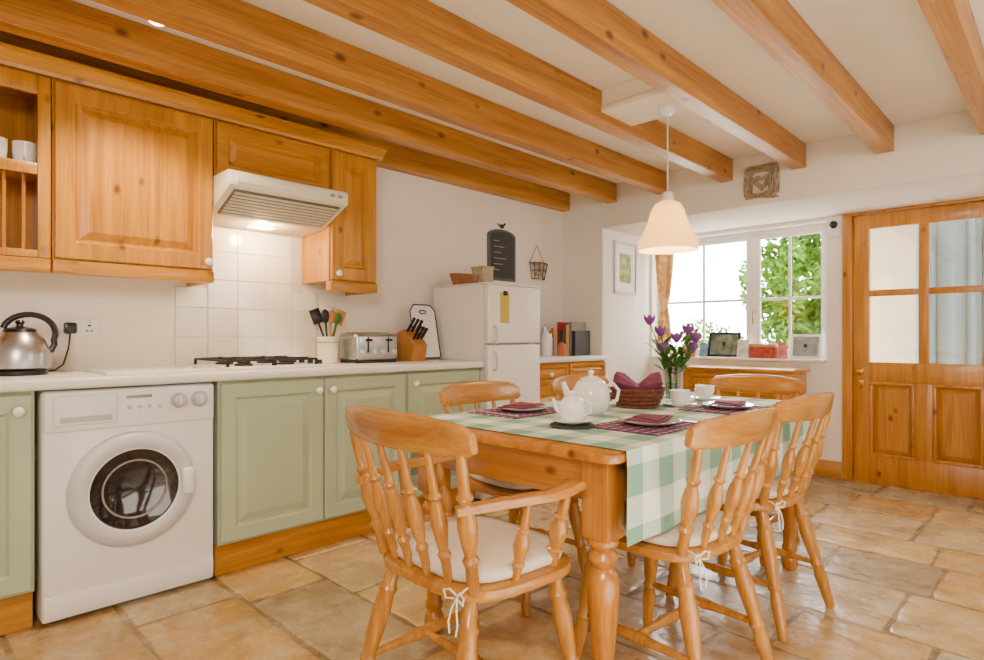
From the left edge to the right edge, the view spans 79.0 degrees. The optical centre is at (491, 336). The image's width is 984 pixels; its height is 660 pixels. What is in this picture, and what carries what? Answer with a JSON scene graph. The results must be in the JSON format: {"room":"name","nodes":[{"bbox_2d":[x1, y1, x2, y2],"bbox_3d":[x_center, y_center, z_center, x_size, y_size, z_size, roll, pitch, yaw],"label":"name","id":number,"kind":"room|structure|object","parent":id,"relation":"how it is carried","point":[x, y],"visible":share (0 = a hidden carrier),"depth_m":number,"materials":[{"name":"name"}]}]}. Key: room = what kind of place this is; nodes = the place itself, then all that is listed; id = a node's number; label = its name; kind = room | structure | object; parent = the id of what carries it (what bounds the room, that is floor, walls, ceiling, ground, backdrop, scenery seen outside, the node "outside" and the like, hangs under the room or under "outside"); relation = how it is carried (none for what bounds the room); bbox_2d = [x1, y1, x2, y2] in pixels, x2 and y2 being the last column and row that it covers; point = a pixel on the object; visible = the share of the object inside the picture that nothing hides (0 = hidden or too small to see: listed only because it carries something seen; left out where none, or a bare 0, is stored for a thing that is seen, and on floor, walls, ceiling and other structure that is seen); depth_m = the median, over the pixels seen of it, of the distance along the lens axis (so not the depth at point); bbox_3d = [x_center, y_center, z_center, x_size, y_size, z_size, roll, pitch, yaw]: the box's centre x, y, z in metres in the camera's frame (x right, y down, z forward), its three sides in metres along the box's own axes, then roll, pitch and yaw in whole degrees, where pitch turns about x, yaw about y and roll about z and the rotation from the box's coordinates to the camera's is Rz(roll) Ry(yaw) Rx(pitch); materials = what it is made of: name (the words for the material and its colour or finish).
{"room":"kitchen","nodes":[
{"label":"kitchen","id":0,"kind":"room"},
{"bbox_2d":[0,167,561,370],"bbox_3d":[-0.996,-0.100,3.662,0.100,2.300,6.450,0,0,44],"label":"wall","id":1,"kind":"structure","parent":0,"point":[427,231],"depth_m":3.91,"materials":[{"name":"paint"}]},
{"bbox_2d":[0,66,50,272],"bbox_3d":[-2.076,-0.642,2.251,0.320,0.775,0.622,0,0,44],"label":"wall shelf unit","id":2,"kind":"object","parent":1,"relation":"attached to","point":[25,98],"visible":1,"depth_m":2.36,"materials":[{"name":"brown wood"}]},
{"bbox_2d":[0,137,7,157],"bbox_3d":[-1.911,-0.721,2.293,0.110,0.096,0.084,0,0,44],"label":"mug","id":3,"kind":"object","parent":2,"relation":"on","point":[3,141],"visible":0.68,"depth_m":2.30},
{"bbox_2d":[12,140,36,162],"bbox_3d":[-1.841,-0.721,2.365,0.110,0.096,0.084,0,0,24],"label":"mug","id":4,"kind":"object","parent":2,"relation":"on","point":[21,150],"visible":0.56,"depth_m":2.33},
{"bbox_2d":[60,318,99,336],"bbox_3d":[-1.859,-0.043,2.694,0.016,0.085,0.150,0,0,44],"label":"wall socket","id":5,"kind":"object","parent":1,"relation":"attached to","point":[86,327],"visible":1,"depth_m":2.70,"materials":[{"name":"white plastic"}]},
{"bbox_2d":[48,322,76,371],"bbox_3d":[-1.885,0.042,2.586,0.049,0.214,0.181,0,0,12],"label":"plug","id":6,"kind":"object","parent":5,"relation":"in","point":[69,328],"visible":0.94,"depth_m":2.63,"materials":[{"name":"black plastic"}]},
{"bbox_2d":[50,79,213,286],"bbox_3d":[-1.625,-0.642,2.688,0.355,0.775,0.622,0,0,44],"label":"upper cabinet","id":7,"kind":"object","parent":1,"relation":"attached to","point":[132,180],"visible":0.99,"depth_m":2.56,"materials":[{"name":"brown wood"}]},
{"bbox_2d":[0,42,387,161],"bbox_3d":[-1.506,-1.062,2.797,0.373,0.061,2.200,0,0,44],"label":"crown molding","id":8,"kind":"structure","parent":7,"relation":"attached to","point":[14,57],"depth_m":2.65,"materials":[{"name":"brown wood"}]},
{"bbox_2d":[175,227,318,365],"bbox_3d":[-1.307,-0.212,3.266,0.006,0.724,0.790,0,0,44],"label":"backsplash","id":9,"kind":"structure","parent":1,"relation":"attached to","point":[255,304],"depth_m":3.24,"materials":[{"name":"tile"}]},
{"bbox_2d":[213,120,328,188],"bbox_3d":[-1.206,-0.897,3.143,0.320,0.265,0.605,0,0,44],"label":"upper cabinet","id":10,"kind":"object","parent":1,"relation":"attached to","point":[235,147],"visible":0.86,"depth_m":3.00,"materials":[{"name":"brown wood"}]},
{"bbox_2d":[213,169,347,237],"bbox_3d":[-1.137,-0.667,3.073,0.509,0.190,0.610,0,0,44],"label":"hood","id":11,"kind":"object","parent":10,"relation":"attached to","point":[245,201],"visible":0.98,"depth_m":2.95,"materials":[{"name":"white metal"}]},
{"bbox_2d":[302,149,376,295],"bbox_3d":[-0.872,-0.642,3.460,0.355,0.775,0.305,0,0,44],"label":"upper cabinet","id":12,"kind":"object","parent":1,"relation":"attached to","point":[341,257],"visible":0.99,"depth_m":3.36,"materials":[{"name":"brown wood"}]},
{"bbox_2d":[487,223,515,281],"bbox_3d":[0.078,-0.667,4.674,0.021,0.455,0.310,0,0,44],"label":"chalkboard","id":13,"kind":"object","parent":1,"relation":"attached to","point":[501,244],"visible":0.99,"depth_m":4.67,"materials":[{"name":"stone"}]},
{"bbox_2d":[529,245,547,279],"bbox_3d":[0.403,-0.624,4.958,0.084,0.296,0.206,0,0,44],"label":"wire basket","id":14,"kind":"object","parent":1,"relation":"attached to","point":[542,269],"visible":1,"depth_m":4.94,"materials":[{"name":"black metal"}]},
{"bbox_2d":[0,476,983,659],"bbox_3d":[0.629,1.100,2.076,4.601,0.100,6.450,0,0,44],"label":"floor","id":15,"kind":"structure","parent":0,"point":[904,568],"depth_m":2.33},
{"bbox_2d":[0,391,33,635],"bbox_3d":[-2.054,0.621,2.064,0.607,0.858,0.685,0,0,44],"label":"base cabinet","id":16,"kind":"object","parent":15,"relation":"on","point":[16,408],"visible":0.99,"depth_m":2.09,"materials":[{"name":"green paint"}]},
{"bbox_2d":[0,359,483,392],"bbox_3d":[-1.279,0.170,2.866,0.604,0.040,2.915,0,0,44],"label":"countertop","id":17,"kind":"structure","parent":16,"relation":"on","point":[76,379],"depth_m":2.53,"materials":[{"name":"white laminate"}]},
{"bbox_2d":[0,312,58,375],"bbox_3d":[-1.864,0.025,2.354,0.204,0.251,0.209,0,0,2],"label":"kettle","id":18,"kind":"object","parent":17,"relation":"on","point":[23,351],"visible":1,"depth_m":2.31,"materials":[{"name":"silver metal"}]},
{"bbox_2d":[85,366,217,374],"bbox_3d":[-1.489,0.144,2.612,0.380,0.012,0.420,0,0,44],"label":"cutting board","id":19,"kind":"object","parent":17,"relation":"on","point":[158,369],"depth_m":2.54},
{"bbox_2d":[189,355,329,370],"bbox_3d":[-1.165,0.125,3.002,0.460,0.050,0.520,0,0,44],"label":"gas hob","id":20,"kind":"object","parent":17,"relation":"in","point":[263,362],"visible":0.98,"depth_m":2.90,"materials":[{"name":"white metal"}]},
{"bbox_2d":[317,337,338,363],"bbox_3d":[-0.940,0.074,3.418,0.125,0.152,0.125,0,0,44],"label":"pot","id":21,"kind":"object","parent":17,"relation":"on","point":[327,347],"visible":0.94,"depth_m":3.37,"materials":[{"name":"beige ceramic"}]},
{"bbox_2d":[309,308,324,336],"bbox_3d":[-0.974,-0.017,3.392,0.137,0.298,0.020,0,0,-35],"label":"utensil","id":22,"kind":"object","parent":21,"relation":"in","point":[315,314],"visible":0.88,"depth_m":3.38,"materials":[{"name":"black plastic"}]},
{"bbox_2d":[339,332,396,362],"bbox_3d":[-0.726,0.061,3.538,0.220,0.178,0.300,0,0,44],"label":"toaster","id":23,"kind":"object","parent":17,"relation":"on","point":[354,347],"visible":1,"depth_m":3.45,"materials":[{"name":"metal"}]},
{"bbox_2d":[395,329,426,360],"bbox_3d":[-0.520,0.051,3.812,0.207,0.198,0.110,0,0,44],"label":"knife block","id":24,"kind":"object","parent":17,"relation":"on","point":[408,349],"visible":0.86,"depth_m":3.76,"materials":[{"name":"beige wood"}]},
{"bbox_2d":[409,304,440,358],"bbox_3d":[-0.445,-0.038,3.956,0.091,0.361,0.219,0,0,44],"label":"chopping board","id":25,"kind":"object","parent":17,"relation":"on","point":[426,313],"visible":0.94,"depth_m":3.98,"materials":[{"name":"white plastic"}]},
{"bbox_2d":[33,382,213,623],"bbox_3d":[-1.579,0.624,2.525,0.593,0.852,0.600,0,0,44],"label":"washing machine","id":26,"kind":"object","parent":15,"relation":"on","point":[123,475],"visible":0.98,"depth_m":2.31,"materials":[{"name":"white metal"}]},
{"bbox_2d":[207,372,405,575],"bbox_3d":[-1.015,0.621,3.128,0.607,0.858,1.010,0,0,44],"label":"base cabinet","id":27,"kind":"object","parent":15,"relation":"on","point":[285,473],"visible":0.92,"depth_m":2.81,"materials":[{"name":"green paint"}]},
{"bbox_2d":[405,368,478,515],"bbox_3d":[-0.462,0.621,3.696,0.607,0.858,0.565,0,0,44],"label":"base cabinet","id":28,"kind":"object","parent":15,"relation":"on","point":[423,388],"visible":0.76,"depth_m":3.44,"materials":[{"name":"green paint"}]},
{"bbox_2d":[345,405,586,659],"bbox_3d":[-0.084,0.614,1.627,0.518,0.880,0.590,0,0,-44],"label":"chair","id":29,"kind":"object","parent":15,"relation":"on","point":[466,556],"visible":1,"depth_m":1.50,"materials":[{"name":"brown wood"}]},
{"bbox_2d":[395,515,562,582],"bbox_3d":[-0.052,0.575,1.658,0.377,0.044,0.447,0,0,-44],"label":"cushion","id":30,"kind":"object","parent":29,"relation":"on","point":[497,563],"depth_m":1.54,"materials":[{"name":"fabric"}]},
{"bbox_2d":[433,282,539,500],"bbox_3d":[-0.022,0.352,4.077,0.573,1.395,0.505,0,0,44],"label":"refrigerator","id":31,"kind":"object","parent":15,"relation":"on","point":[469,326],"visible":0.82,"depth_m":3.90,"materials":[{"name":"white metal"}]},
{"bbox_2d":[450,273,478,284],"bbox_3d":[-0.188,-0.386,4.074,0.140,0.079,0.250,0,0,44],"label":"bowl","id":32,"kind":"object","parent":31,"relation":"on","point":[457,278],"visible":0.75,"depth_m":4.00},
{"bbox_2d":[470,266,494,282],"bbox_3d":[-0.068,-0.421,4.226,0.129,0.151,0.115,0,0,44],"label":"wicker basket","id":33,"kind":"object","parent":31,"relation":"on","point":[485,273],"visible":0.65,"depth_m":4.18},
{"bbox_2d":[500,291,508,322],"bbox_3d":[0.085,-0.193,3.822,0.012,0.205,0.080,0,0,44],"label":"pad","id":34,"kind":"object","parent":31,"relation":"attached to","point":[504,296],"visible":1,"depth_m":3.82,"materials":[{"name":"yellow paper"}]},
{"bbox_2d":[439,381,586,616],"bbox_3d":[0.093,0.628,2.564,0.518,0.852,0.490,0,0,44],"label":"dining chair","id":35,"kind":"object","parent":15,"relation":"on","point":[470,392],"visible":0.32,"depth_m":2.54,"materials":[{"name":"brown wood"}]},
{"bbox_2d":[470,474,534,489],"bbox_3d":[0.125,0.575,2.533,0.377,0.044,0.395,0,0,44],"label":"cushion","id":36,"kind":"object","parent":35,"relation":"on","point":[476,481],"depth_m":2.38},
{"bbox_2d":[540,360,605,401],"bbox_3d":[0.441,0.621,4.699,0.497,0.858,1.002,0,0,44],"label":"base cabinet","id":37,"kind":"object","parent":15,"relation":"on","point":[548,371],"visible":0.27,"depth_m":4.49,"materials":[{"name":"brown wood"}]},
{"bbox_2d":[540,355,607,362],"bbox_3d":[0.431,0.170,4.708,0.479,0.040,1.011,0,0,44],"label":"countertop","id":38,"kind":"structure","parent":37,"relation":"on","point":[554,358],"depth_m":4.59,"materials":[{"name":"white laminate"}]},
{"bbox_2d":[541,330,552,355],"bbox_3d":[0.437,0.049,4.743,0.090,0.203,0.090,0,0,44],"label":"bottle","id":39,"kind":"object","parent":38,"relation":"on","point":[546,340],"visible":0.98,"depth_m":4.71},
{"bbox_2d":[569,322,585,355],"bbox_3d":[0.699,0.014,4.877,0.029,0.272,0.203,0,0,44],"label":"book","id":40,"kind":"object","parent":38,"relation":"on","point":[573,326],"visible":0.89,"depth_m":4.81,"materials":[{"name":"paper"}]},
{"bbox_2d":[572,331,589,355],"bbox_3d":[0.724,0.050,4.853,0.036,0.200,0.203,0,0,44],"label":"book","id":41,"kind":"object","parent":38,"relation":"on","point":[580,339],"visible":0.98,"depth_m":4.82,"materials":[{"name":"paper"}]},
{"bbox_2d":[550,374,634,566],"bbox_3d":[0.611,0.628,3.052,0.490,0.852,0.518,0,0,-45],"label":"dining chair","id":42,"kind":"object","parent":15,"relation":"on","point":[556,389],"visible":0.11,"depth_m":3.10,"materials":[{"name":"brown wood"}]},
{"bbox_2d":[418,426,797,659],"bbox_3d":[0.572,0.675,2.425,0.890,0.750,1.670,0,0,44],"label":"dining table","id":43,"kind":"object","parent":15,"relation":"on","point":[528,461],"visible":0.34,"depth_m":1.63,"materials":[{"name":"brown wood"}]},
{"bbox_2d":[411,392,816,546],"bbox_3d":[0.584,0.421,2.438,0.925,0.250,1.595,0,0,44],"label":"tablecloth","id":44,"kind":"object","parent":43,"relation":"on","point":[658,467],"visible":0.44,"depth_m":1.78,"materials":[{"name":"fabric"}]},
{"bbox_2d":[466,407,556,418],"bbox_3d":[0.119,0.294,2.370,0.260,0.003,0.370,0,0,44],"label":"placemat","id":45,"kind":"object","parent":44,"relation":"on","point":[550,410],"visible":0.6,"depth_m":2.29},
{"bbox_2d":[496,404,547,411],"bbox_3d":[0.119,0.283,2.370,0.208,0.018,0.208,0,0,44],"label":"plate","id":46,"kind":"object","parent":45,"relation":"on","point":[537,408],"visible":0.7,"depth_m":2.31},
{"bbox_2d":[498,401,544,408],"bbox_3d":[0.119,0.270,2.370,0.120,0.008,0.200,0,0,30],"label":"napkin","id":47,"kind":"object","parent":46,"relation":"on","point":[518,405],"visible":1,"depth_m":2.34,"materials":[{"name":"fabric"}]},
{"bbox_2d":[550,422,594,429],"bbox_3d":[0.266,0.291,1.976,0.150,0.008,0.149,0,0,44],"label":"coaster","id":48,"kind":"object","parent":44,"relation":"on","point":[553,424],"visible":0.62,"depth_m":1.93,"materials":[{"name":"stone"}]},
{"bbox_2d":[550,416,594,424],"bbox_3d":[0.266,0.279,1.976,0.148,0.016,0.147,0,0,44],"label":"saucer","id":49,"kind":"object","parent":48,"relation":"on","point":[558,419],"visible":0.73,"depth_m":1.95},
{"bbox_2d":[552,390,592,421],"bbox_3d":[0.265,0.228,1.976,0.113,0.103,0.090,0,0,-13],"label":"teapot","id":50,"kind":"object","parent":49,"relation":"on","point":[571,408],"visible":0.99,"depth_m":1.95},
{"bbox_2d":[561,370,619,414],"bbox_3d":[0.381,0.211,2.303,0.185,0.168,0.148,0,0,-39],"label":"teapot","id":51,"kind":"object","parent":44,"relation":"on","point":[594,389],"visible":0.88,"depth_m":2.25,"materials":[{"name":"ceramic"}]},
{"bbox_2d":[610,386,665,408],"bbox_3d":[0.620,0.255,2.539,0.226,0.082,0.258,0,0,44],"label":"bread basket","id":52,"kind":"object","parent":44,"relation":"on","point":[628,398],"visible":0.91,"depth_m":2.45,"materials":[{"name":"wicker"}]},
{"bbox_2d":[613,371,662,389],"bbox_3d":[0.620,0.214,2.539,0.206,0.124,0.226,0,0,14],"label":"napkin","id":53,"kind":"object","parent":52,"relation":"in","point":[654,380],"visible":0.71,"depth_m":2.45,"materials":[{"name":"fabric"}]},
{"bbox_2d":[593,420,698,435],"bbox_3d":[0.527,0.294,2.001,0.260,0.003,0.370,0,0,44],"label":"placemat","id":54,"kind":"object","parent":44,"relation":"on","point":[618,425],"visible":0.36,"depth_m":1.93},
{"bbox_2d":[618,415,681,426],"bbox_3d":[0.527,0.283,2.001,0.208,0.018,0.208,0,0,44],"label":"plate","id":55,"kind":"object","parent":54,"relation":"on","point":[672,420],"visible":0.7,"depth_m":1.96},
{"bbox_2d":[624,414,672,423],"bbox_3d":[0.527,0.270,2.001,0.120,0.008,0.200,0,0,30],"label":"napkin","id":56,"kind":"object","parent":55,"relation":"on","point":[648,418],"visible":1,"depth_m":1.97,"materials":[{"name":"fabric"}]},
{"bbox_2d":[663,401,696,406],"bbox_3d":[0.796,0.287,2.534,0.140,0.017,0.139,0,0,44],"label":"saucer","id":57,"kind":"object","parent":44,"relation":"on","point":[670,403],"visible":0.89,"depth_m":2.50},
{"bbox_2d":[669,389,695,403],"bbox_3d":[0.799,0.257,2.529,0.086,0.062,0.098,0,0,-28],"label":"teacup","id":58,"kind":"object","parent":57,"relation":"on","point":[678,396],"visible":0.9,"depth_m":2.51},
{"bbox_2d":[690,395,720,400],"bbox_3d":[0.991,0.287,2.777,0.140,0.017,0.139,0,0,44],"label":"saucer","id":59,"kind":"object","parent":44,"relation":"on","point":[697,396],"visible":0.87,"depth_m":2.74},
{"bbox_2d":[694,385,714,397],"bbox_3d":[0.993,0.257,2.783,0.086,0.062,0.098,0,0,12],"label":"teacup","id":60,"kind":"object","parent":59,"relation":"on","point":[703,391],"visible":0.88,"depth_m":2.75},
{"bbox_2d":[678,405,770,414],"bbox_3d":[0.974,0.294,2.459,0.260,0.003,0.370,0,0,44],"label":"placemat","id":61,"kind":"object","parent":44,"relation":"on","point":[701,408],"visible":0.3,"depth_m":2.41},
{"bbox_2d":[702,401,755,409],"bbox_3d":[0.974,0.283,2.459,0.208,0.018,0.208,0,0,44],"label":"plate","id":62,"kind":"object","parent":61,"relation":"on","point":[745,405],"visible":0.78,"depth_m":2.40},
{"bbox_2d":[710,400,745,406],"bbox_3d":[0.974,0.270,2.459,0.120,0.008,0.200,0,0,30],"label":"napkin","id":63,"kind":"object","parent":62,"relation":"on","point":[739,403],"visible":1,"depth_m":2.42,"materials":[{"name":"fabric"}]},
{"bbox_3d":[0.822,0.213,2.718,0.092,0.165,0.092,0,0,44],"label":"vase","id":64,"kind":"object","parent":44,"relation":"on","visible":0},
{"bbox_2d":[643,315,672,397],"bbox_3d":[0.760,0.088,2.745,0.170,0.376,0.131,0,0,34],"label":"flower","id":65,"kind":"object","parent":64,"relation":"in","point":[649,319],"visible":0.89,"depth_m":2.72,"materials":[{"name":"green plant"}]},
{"bbox_2d":[650,343,678,388],"bbox_3d":[0.781,0.150,2.712,0.145,0.250,0.136,0,0,-25],"label":"flower","id":66,"kind":"object","parent":64,"relation":"in","point":[663,348],"visible":0.92,"depth_m":2.68,"materials":[{"name":"green plant"}]},
{"bbox_2d":[653,326,678,382],"bbox_3d":[0.804,0.113,2.716,0.145,0.326,0.123,0,0,44],"label":"flower","id":67,"kind":"object","parent":64,"relation":"in","point":[660,331],"visible":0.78,"depth_m":2.71,"materials":[{"name":"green plant"}]},
{"bbox_2d":[664,333,686,388],"bbox_3d":[0.822,0.128,2.703,0.145,0.295,0.115,0,0,-13],"label":"flower","id":68,"kind":"object","parent":64,"relation":"in","point":[676,337],"visible":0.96,"depth_m":2.68,"materials":[{"name":"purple plant"}]},
{"bbox_2d":[669,324,693,388],"bbox_3d":[0.861,0.108,2.693,0.147,0.336,0.126,0,0,44],"label":"flower","id":69,"kind":"object","parent":64,"relation":"in","point":[688,328],"visible":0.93,"depth_m":2.69,"materials":[{"name":"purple plant"}]},
{"bbox_2d":[669,333,701,388],"bbox_3d":[0.863,0.128,2.697,0.143,0.296,0.136,0,0,44],"label":"flower","id":70,"kind":"object","parent":64,"relation":"in","point":[697,337],"visible":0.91,"depth_m":2.68,"materials":[{"name":"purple plant"}]},
{"bbox_2d":[674,342,697,383],"bbox_3d":[0.878,0.150,2.725,0.149,0.251,0.147,0,0,3],"label":"flower","id":71,"kind":"object","parent":64,"relation":"in","point":[694,347],"visible":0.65,"depth_m":2.71,"materials":[{"name":"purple plant"}]},
{"bbox_2d":[574,407,778,659],"bbox_3d":[0.573,0.628,1.856,0.490,0.852,0.518,0,0,-41],"label":"dining chair","id":72,"kind":"object","parent":15,"relation":"on","point":[712,532],"visible":0.84,"depth_m":1.70,"materials":[{"name":"brown wood"}]},
{"bbox_2d":[624,500,732,546],"bbox_3d":[0.544,0.575,1.889,0.395,0.044,0.377,0,0,-41],"label":"cushion","id":73,"kind":"object","parent":72,"relation":"on","point":[700,537],"depth_m":1.72,"materials":[{"name":"fabric"}]},
{"bbox_2d":[683,364,810,399],"bbox_3d":[1.959,0.642,4.685,0.880,0.815,0.414,0,0,44],"label":"chest","id":74,"kind":"object","parent":15,"relation":"on","point":[700,374],"visible":0.07,"depth_m":4.59,"materials":[{"name":"beige wood"}]},
{"bbox_2d":[666,392,834,641],"bbox_3d":[1.026,0.628,2.352,0.490,0.852,0.518,0,0,-40],"label":"dining chair","id":75,"kind":"object","parent":15,"relation":"on","point":[784,491],"visible":0.73,"depth_m":2.18,"materials":[{"name":"brown wood"}]},
{"bbox_2d":[756,476,797,498],"bbox_3d":[0.998,0.575,2.386,0.395,0.044,0.377,0,0,-40],"label":"cushion","id":76,"kind":"object","parent":75,"relation":"on","point":[777,491],"depth_m":2.21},
{"bbox_2d":[710,374,805,565],"bbox_3d":[1.274,0.628,3.052,0.490,0.852,0.518,0,0,44],"label":"dining chair","id":77,"kind":"object","parent":15,"relation":"on","point":[753,383],"visible":0.25,"depth_m":3.19,"materials":[{"name":"brown wood"}]},
{"bbox_2d":[0,0,983,192],"bbox_3d":[0.622,-1.300,2.083,4.620,0.100,6.450,0,0,44],"label":"ceiling","id":78,"kind":"structure","parent":0,"point":[890,49],"depth_m":2.66,"materials":[{"name":"paint"}]},
{"bbox_2d":[0,31,569,211],"bbox_3d":[-1.229,-1.172,3.283,0.085,0.154,5.373,0,0,44],"label":"ceiling beam","id":79,"kind":"structure","parent":78,"relation":"attached to","point":[398,158],"depth_m":3.87,"materials":[{"name":"brown wood"}]},
{"bbox_2d":[0,0,616,203],"bbox_3d":[-0.893,-1.172,2.956,0.088,0.154,5.373,0,0,44],"label":"ceiling beam","id":80,"kind":"structure","parent":78,"relation":"attached to","point":[71,25],"depth_m":2.72,"materials":[{"name":"brown wood"}]},
{"bbox_2d":[90,0,666,193],"bbox_3d":[-0.570,-1.172,2.640,0.088,0.154,5.373,0,0,44],"label":"ceiling beam","id":81,"kind":"structure","parent":78,"relation":"attached to","point":[239,25],"depth_m":2.62,"materials":[{"name":"brown wood"}]},
{"bbox_2d":[303,0,732,182],"bbox_3d":[-0.216,-1.172,2.295,0.088,0.154,5.373,0,0,44],"label":"ceiling beam","id":82,"kind":"structure","parent":78,"relation":"attached to","point":[424,26],"depth_m":2.54,"materials":[{"name":"brown wood"}]},
{"bbox_2d":[601,78,689,125],"bbox_3d":[0.787,-1.192,2.984,0.383,0.114,0.290,0,0,44],"label":"board","id":83,"kind":"object","parent":78,"relation":"attached to","point":[633,102],"visible":0.54,"depth_m":2.95,"materials":[{"name":"paint"}]},
{"bbox_2d":[638,102,698,253],"bbox_3d":[0.862,-0.779,2.931,0.288,0.709,0.288,0,0,44],"label":"pendant lamp","id":84,"kind":"object","parent":83,"relation":"hanging from","point":[668,230],"visible":1,"depth_m":2.86,"materials":[{"name":"white ceramic"}]},
{"bbox_2d":[506,0,805,169],"bbox_3d":[0.123,-1.172,1.964,0.088,0.154,5.373,0,0,44],"label":"ceiling beam","id":85,"kind":"structure","parent":78,"relation":"attached to","point":[598,26],"depth_m":2.53,"materials":[{"name":"brown wood"}]},
{"bbox_2d":[711,0,893,153],"bbox_3d":[0.466,-1.172,1.630,0.088,0.154,5.373,0,0,44],"label":"ceiling beam","id":86,"kind":"structure","parent":78,"relation":"attached to","point":[776,26],"depth_m":2.47,"materials":[{"name":"brown wood"}]},
{"bbox_2d":[917,0,983,134],"bbox_3d":[0.810,-1.172,1.294,0.088,0.154,5.373,0,0,44],"label":"ceiling beam","id":87,"kind":"structure","parent":78,"relation":"attached to","point":[952,23],"depth_m":2.30,"materials":[{"name":"brown wood"}]},
{"bbox_2d":[650,215,841,478],"bbox_3d":[2.087,0.075,5.020,1.575,1.950,0.200,0,0,44],"label":"wall","id":88,"kind":"structure","parent":0,"point":[826,376],"depth_m":4.47,"materials":[{"name":"paint"}]},
{"bbox_2d":[650,223,825,361],"bbox_3d":[2.023,-0.341,5.012,1.445,1.059,0.200,0,0,44],"label":"window","id":89,"kind":"structure","parent":88,"relation":"in","point":[753,299],"depth_m":4.93,"materials":[{"name":"white wood"}]},
{"bbox_2d":[707,332,741,356],"bbox_3d":[1.973,0.065,5.071,0.270,0.209,0.062,0,0,44],"label":"photo frame","id":90,"kind":"object","parent":89,"relation":"on","point":[721,344],"visible":1,"depth_m":5.07,"materials":[{"name":"black metal"}]},
{"bbox_2d":[710,335,738,354],"bbox_3d":[1.973,0.065,5.071,0.234,0.171,0.042,0,0,44],"label":"photo","id":91,"kind":"object","parent":90,"relation":"attached to","point":[719,344],"depth_m":5.07},
{"bbox_2d":[737,339,748,357],"bbox_3d":[2.079,0.095,4.937,0.090,0.150,0.060,0,0,44],"label":"greeting card","id":92,"kind":"object","parent":89,"relation":"on","point":[743,344],"visible":0.91,"depth_m":4.92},
{"bbox_2d":[749,344,777,357],"bbox_3d":[2.193,0.112,4.825,0.206,0.114,0.076,0,0,44],"label":"box","id":93,"kind":"object","parent":89,"relation":"on","point":[755,350],"visible":0.91,"depth_m":4.79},
{"bbox_2d":[777,342,787,358],"bbox_3d":[2.297,0.104,4.724,0.060,0.130,0.060,0,0,44],"label":"greeting card","id":94,"kind":"object","parent":89,"relation":"on","point":[782,346],"visible":1,"depth_m":4.71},
{"bbox_2d":[789,334,821,358],"bbox_3d":[2.430,0.074,4.623,0.220,0.189,0.058,0,0,44],"label":"photo frame","id":95,"kind":"object","parent":89,"relation":"on","point":[802,346],"visible":1,"depth_m":4.62,"materials":[{"name":"white ceramic"}]},
{"bbox_2d":[792,337,818,355],"bbox_3d":[2.429,0.075,4.623,0.184,0.152,0.038,0,0,44],"label":"photo","id":96,"kind":"object","parent":95,"relation":"attached to","point":[801,346],"depth_m":4.62},
{"bbox_2d":[812,459,840,479],"bbox_3d":[2.010,0.985,4.943,1.568,0.130,0.018,0,0,44],"label":"baseboard","id":97,"kind":"structure","parent":88,"relation":"attached to","point":[823,468],"depth_m":4.45,"materials":[{"name":"brown wood"}]},
{"bbox_2d":[828,219,839,235],"bbox_3d":[2.525,-0.810,4.413,0.070,0.120,0.054,0,0,44],"label":"sensor","id":98,"kind":"object","parent":88,"relation":"attached to","point":[833,225],"visible":1,"depth_m":4.40,"materials":[{"name":"white plastic"}]},
{"bbox_2d":[562,110,983,391],"bbox_3d":[2.522,-0.100,4.031,4.420,2.300,1.007,0,0,44],"label":"wall","id":99,"kind":"structure","parent":0,"point":[941,158],"depth_m":4.21,"materials":[{"name":"paint"}]},
{"bbox_2d":[613,240,637,294],"bbox_3d":[1.161,-0.595,5.183,0.020,0.450,0.360,0,0,44],"label":"framed picture","id":100,"kind":"object","parent":99,"relation":"attached to","point":[625,255],"visible":1,"depth_m":5.18,"materials":[{"name":"white plastic"}]},
{"bbox_2d":[620,253,630,283],"bbox_3d":[1.159,-0.595,5.185,0.002,0.250,0.180,0,0,44],"label":"print","id":101,"kind":"object","parent":100,"relation":"attached to","point":[625,258],"depth_m":5.18},
{"bbox_2d":[655,254,673,342],"bbox_3d":[1.555,-0.361,5.309,0.390,0.822,0.069,0,0,44],"label":"curtain","id":102,"kind":"object","parent":99,"relation":"hanging from","point":[664,262],"visible":0.79,"depth_m":5.30,"materials":[{"name":"fabric"}]},
{"bbox_2d":[842,197,983,499],"bbox_3d":[3.027,0.076,4.078,1.080,1.948,0.195,0,0,44],"label":"trim","id":103,"kind":"structure","parent":99,"relation":"attached to","point":[847,219],"depth_m":4.36,"materials":[{"name":"brown wood"}]},
{"bbox_2d":[853,201,983,498],"bbox_3d":[2.927,0.082,4.051,0.840,1.914,0.109,0,0,44],"label":"door","id":104,"kind":"structure","parent":99,"relation":"in","point":[920,425],"depth_m":4.09,"materials":[{"name":"brown wood"}]},
{"bbox_2d":[915,217,983,364],"bbox_3d":[3.304,-0.257,4.258,1.178,1.373,0.207,0,0,40],"label":"sheer curtain","id":105,"kind":"object","parent":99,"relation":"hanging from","point":[957,246],"visible":0.48,"depth_m":4.28,"materials":[{"name":"white fabric"}]},
{"bbox_2d":[870,225,915,362],"bbox_3d":[4.734,-0.040,5.245,2.950,2.420,0.120,0,0,44],"label":"wall","id":106,"kind":"structure","parent":0,"point":[893,249],"depth_m":5.91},
{"label":"outside","id":107,"kind":"structure","parent":0,"visible":0},
{"bbox_3d":[8.748,1.210,11.828,24.000,0.080,18.850,0,0,44],"label":"ground","id":108,"kind":"structure","parent":107,"visible":0},
{"bbox_2d":[673,318,745,348],"bbox_3d":[4.293,0.382,11.889,1.854,1.576,1.472,0,0,44],"label":"bush","id":109,"kind":"object","parent":108,"relation":"on","point":[710,326],"visible":0.03,"depth_m":11.80,"materials":[{"name":"green plant"}]},
{"bbox_2d":[737,233,820,349],"bbox_3d":[4.111,-0.593,8.005,1.570,3.696,1.181,0,0,44],"label":"tree","id":110,"kind":"object","parent":108,"relation":"on","point":[806,256],"visible":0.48,"depth_m":7.83,"materials":[{"name":"green plant"}]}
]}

